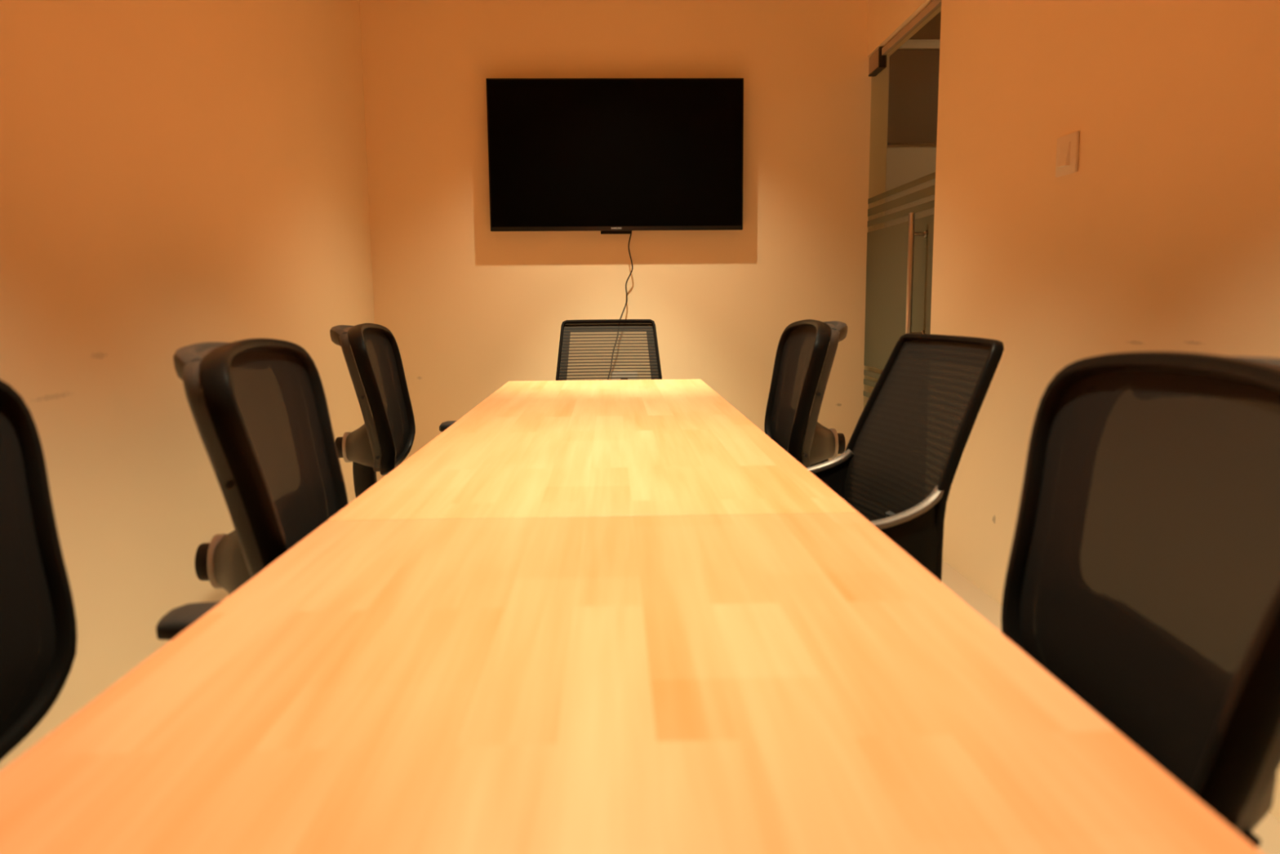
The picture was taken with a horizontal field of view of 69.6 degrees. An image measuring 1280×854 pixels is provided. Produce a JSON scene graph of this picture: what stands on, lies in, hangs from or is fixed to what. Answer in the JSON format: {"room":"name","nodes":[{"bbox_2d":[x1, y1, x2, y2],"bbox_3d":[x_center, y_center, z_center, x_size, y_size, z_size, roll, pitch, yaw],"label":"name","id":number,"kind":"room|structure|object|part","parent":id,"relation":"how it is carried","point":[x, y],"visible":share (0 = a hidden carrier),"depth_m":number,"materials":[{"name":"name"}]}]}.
{"room":"conference room","nodes":[
{"label":"conference room","id":0,"kind":"room"},
{"bbox_2d":[0,0,382,771],"bbox_3d":[-1.424,-0.448,1.408,0.120,2.750,7.640,-1,8,-2],"label":"wall","id":1,"kind":"structure","parent":0,"point":[175,175],"depth_m":2.64,"materials":[{"name":"paint"}]},
{"bbox_2d":[359,0,888,478],"bbox_3d":[-0.059,-0.968,5.178,2.850,2.750,0.120,-1,8,-2],"label":"wall","id":2,"kind":"structure","parent":0,"point":[470,309],"depth_m":5.09,"materials":[{"name":"paint"}]},
{"bbox_2d":[485,78,743,234],"bbox_3d":[-0.129,-1.460,4.997,1.372,0.811,0.100,-1,8,-2],"label":"television","id":3,"kind":"object","parent":2,"relation":"attached to","point":[608,156],"visible":1,"depth_m":4.95,"materials":[{"name":"black plastic"}]},
{"bbox_2d":[619,234,633,319],"bbox_3d":[-0.113,-0.639,5.128,0.153,1.010,0.042,-1,8,-2],"label":"power cable","id":4,"kind":"object","parent":3,"relation":"hanging from","point":[630,234],"visible":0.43,"depth_m":5.10,"materials":[{"name":"black plastic"}]},
{"bbox_2d":[880,56,889,373],"bbox_3d":[1.368,-1.081,5.738,0.040,2.800,0.930,-1,8,-2],"label":"wall","id":5,"kind":"structure","parent":0,"point":[889,56],"depth_m":5.19,"materials":[{"name":"beige paint"}]},
{"bbox_2d":[880,40,940,373],"bbox_3d":[2.163,-1.161,6.283,1.665,2.800,0.120,-1,8,-2],"label":"wall","id":6,"kind":"structure","parent":0,"point":[905,163],"depth_m":6.14,"materials":[{"name":"beige paint"}]},
{"bbox_2d":[887,41,940,145],"bbox_3d":[2.185,-2.192,6.053,1.250,0.645,0.058,-1,8,-2],"label":"board","id":7,"kind":"object","parent":6,"relation":"attached to","point":[913,68],"visible":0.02,"depth_m":6.02,"materials":[{"name":"black"}]},
{"bbox_2d":[908,11,941,39],"bbox_3d":[2.347,-2.027,1.846,1.785,0.100,8.690,-1,8,-2],"label":"ceiling","id":8,"kind":"structure","parent":0,"point":[931,30],"depth_m":5.84,"materials":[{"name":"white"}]},
{"bbox_2d":[866,0,1279,820],"bbox_3d":[1.424,-0.483,1.495,0.120,2.750,7.400,-1,8,-2],"label":"wall","id":9,"kind":"structure","parent":0,"point":[1164,236],"depth_m":2.72,"materials":[{"name":"paint"}]},
{"bbox_2d":[863,0,941,397],"bbox_3d":[1.261,-0.742,4.611,0.114,2.411,1.119,-1,8,-2],"label":"door","id":10,"kind":"structure","parent":9,"relation":"in","point":[900,256],"depth_m":4.61,"materials":[{"name":"clear glass"}]},
{"bbox_3d":[1.231,-0.650,4.197,0.027,0.640,0.027,-1,8,-2],"label":"handle","id":11,"kind":"part","parent":10,"relation":"part of","materials":[{"name":"silver metal"}]},
{"bbox_2d":[1055,131,1079,177],"bbox_3d":[1.308,-0.837,2.830,0.022,0.120,0.128,-1,8,-2],"label":"light switch","id":12,"kind":"object","parent":9,"relation":"attached to","point":[1067,148],"visible":1,"depth_m":2.81,"materials":[{"name":"beige plastic"}]},
{"bbox_2d":[941,560,1279,853],"bbox_3d":[0.887,0.866,2.189,4.755,0.100,8.690,-1,8,-2],"label":"floor","id":13,"kind":"structure","parent":0,"point":[1268,830],"depth_m":3.33,"materials":[{"name":"beige tile"}]},
{"bbox_2d":[0,379,222,760],"bbox_3d":[-0.561,0.459,0.982,0.690,1.052,0.692,-1,8,-6],"label":"office chair","id":14,"kind":"object","parent":13,"relation":"on","point":[38,636],"visible":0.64,"depth_m":1.14,"materials":[{"name":"black"}]},
{"bbox_3d":[-0.762,0.175,0.922,0.142,0.469,0.569,-1,8,-6],"label":"frame","id":15,"kind":"part","parent":14,"relation":"part of","materials":[{"name":"black plastic"}]},
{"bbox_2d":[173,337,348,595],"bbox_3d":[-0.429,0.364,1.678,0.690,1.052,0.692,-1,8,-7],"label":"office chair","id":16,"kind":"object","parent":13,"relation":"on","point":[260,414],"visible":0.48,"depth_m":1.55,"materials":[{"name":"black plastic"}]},
{"bbox_3d":[-0.759,0.237,1.618,0.027,0.066,0.066,-1,8,-7],"label":"adjuster knob","id":17,"kind":"part","parent":16,"relation":"part of","materials":[{"name":"black plastic"}]},
{"bbox_2d":[329,323,457,497],"bbox_3d":[-0.614,0.193,2.961,0.690,1.052,0.692,-1,8,-6],"label":"office chair","id":18,"kind":"object","parent":13,"relation":"on","point":[384,440],"visible":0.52,"depth_m":2.85,"materials":[{"name":"black plastic"}]},
{"bbox_3d":[-0.944,0.064,2.907,0.027,0.066,0.066,-1,8,-6],"label":"adjuster knob","id":19,"kind":"part","parent":18,"relation":"part of","materials":[{"name":"black plastic"}]},
{"bbox_3d":[-0.781,0.218,2.946,0.256,0.288,0.060,-1,8,-6],"label":"post","id":20,"kind":"part","parent":18,"relation":"part of","materials":[{"name":"black plastic"}]},
{"bbox_3d":[-0.814,-0.092,2.901,0.142,0.469,0.569,-1,8,-6],"label":"frame","id":21,"kind":"part","parent":18,"relation":"part of","materials":[{"name":"black plastic"}]},
{"bbox_2d":[555,319,662,380],"bbox_3d":[-0.143,0.017,4.330,0.585,1.027,0.664,-1,8,-2],"label":"mesh chair","id":22,"kind":"object","parent":13,"relation":"on","point":[593,349],"visible":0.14,"depth_m":4.52,"materials":[{"name":"black fabric"}]},
{"bbox_2d":[0,378,1262,853],"bbox_3d":[-0.073,0.522,1.615,0.903,0.750,5.565,-1,8,-2],"label":"conference table","id":23,"kind":"object","parent":13,"relation":"on","point":[604,616],"visible":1,"depth_m":0.85,"materials":[{"name":"laminate"}]},
{"bbox_2d":[764,319,847,467],"bbox_3d":[0.297,0.192,2.911,0.690,1.052,0.692,-1,8,-1],"label":"office chair","id":24,"kind":"object","parent":13,"relation":"on","point":[802,347],"visible":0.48,"depth_m":2.82,"materials":[{"name":"black plastic"}]},
{"bbox_3d":[0.466,0.212,2.917,0.256,0.288,0.060,-1,8,-1],"label":"post","id":25,"kind":"part","parent":24,"relation":"part of","materials":[{"name":"silver metal"}]},
{"bbox_3d":[0.627,0.052,2.899,0.027,0.066,0.066,-1,8,-1],"label":"adjuster knob","id":26,"kind":"part","parent":24,"relation":"part of","materials":[{"name":"black plastic"}]},
{"bbox_2d":[806,333,1004,582],"bbox_3d":[0.419,0.307,2.140,0.664,1.027,0.585,-2,8,-9],"label":"mesh chair","id":27,"kind":"object","parent":13,"relation":"on","point":[897,468],"visible":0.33,"depth_m":2.12,"materials":[{"name":"black fabric"}]},
{"bbox_3d":[0.539,0.321,2.161,0.235,0.262,0.036,-2,8,-9],"label":"post","id":28,"kind":"part","parent":27,"relation":"part of","materials":[{"name":"silver metal"}]},
{"bbox_2d":[1000,351,1279,847],"bbox_3d":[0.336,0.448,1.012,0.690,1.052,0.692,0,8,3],"label":"office chair","id":29,"kind":"object","parent":13,"relation":"on","point":[1143,573],"visible":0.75,"depth_m":0.94,"materials":[{"name":"black fabric"}]}
]}

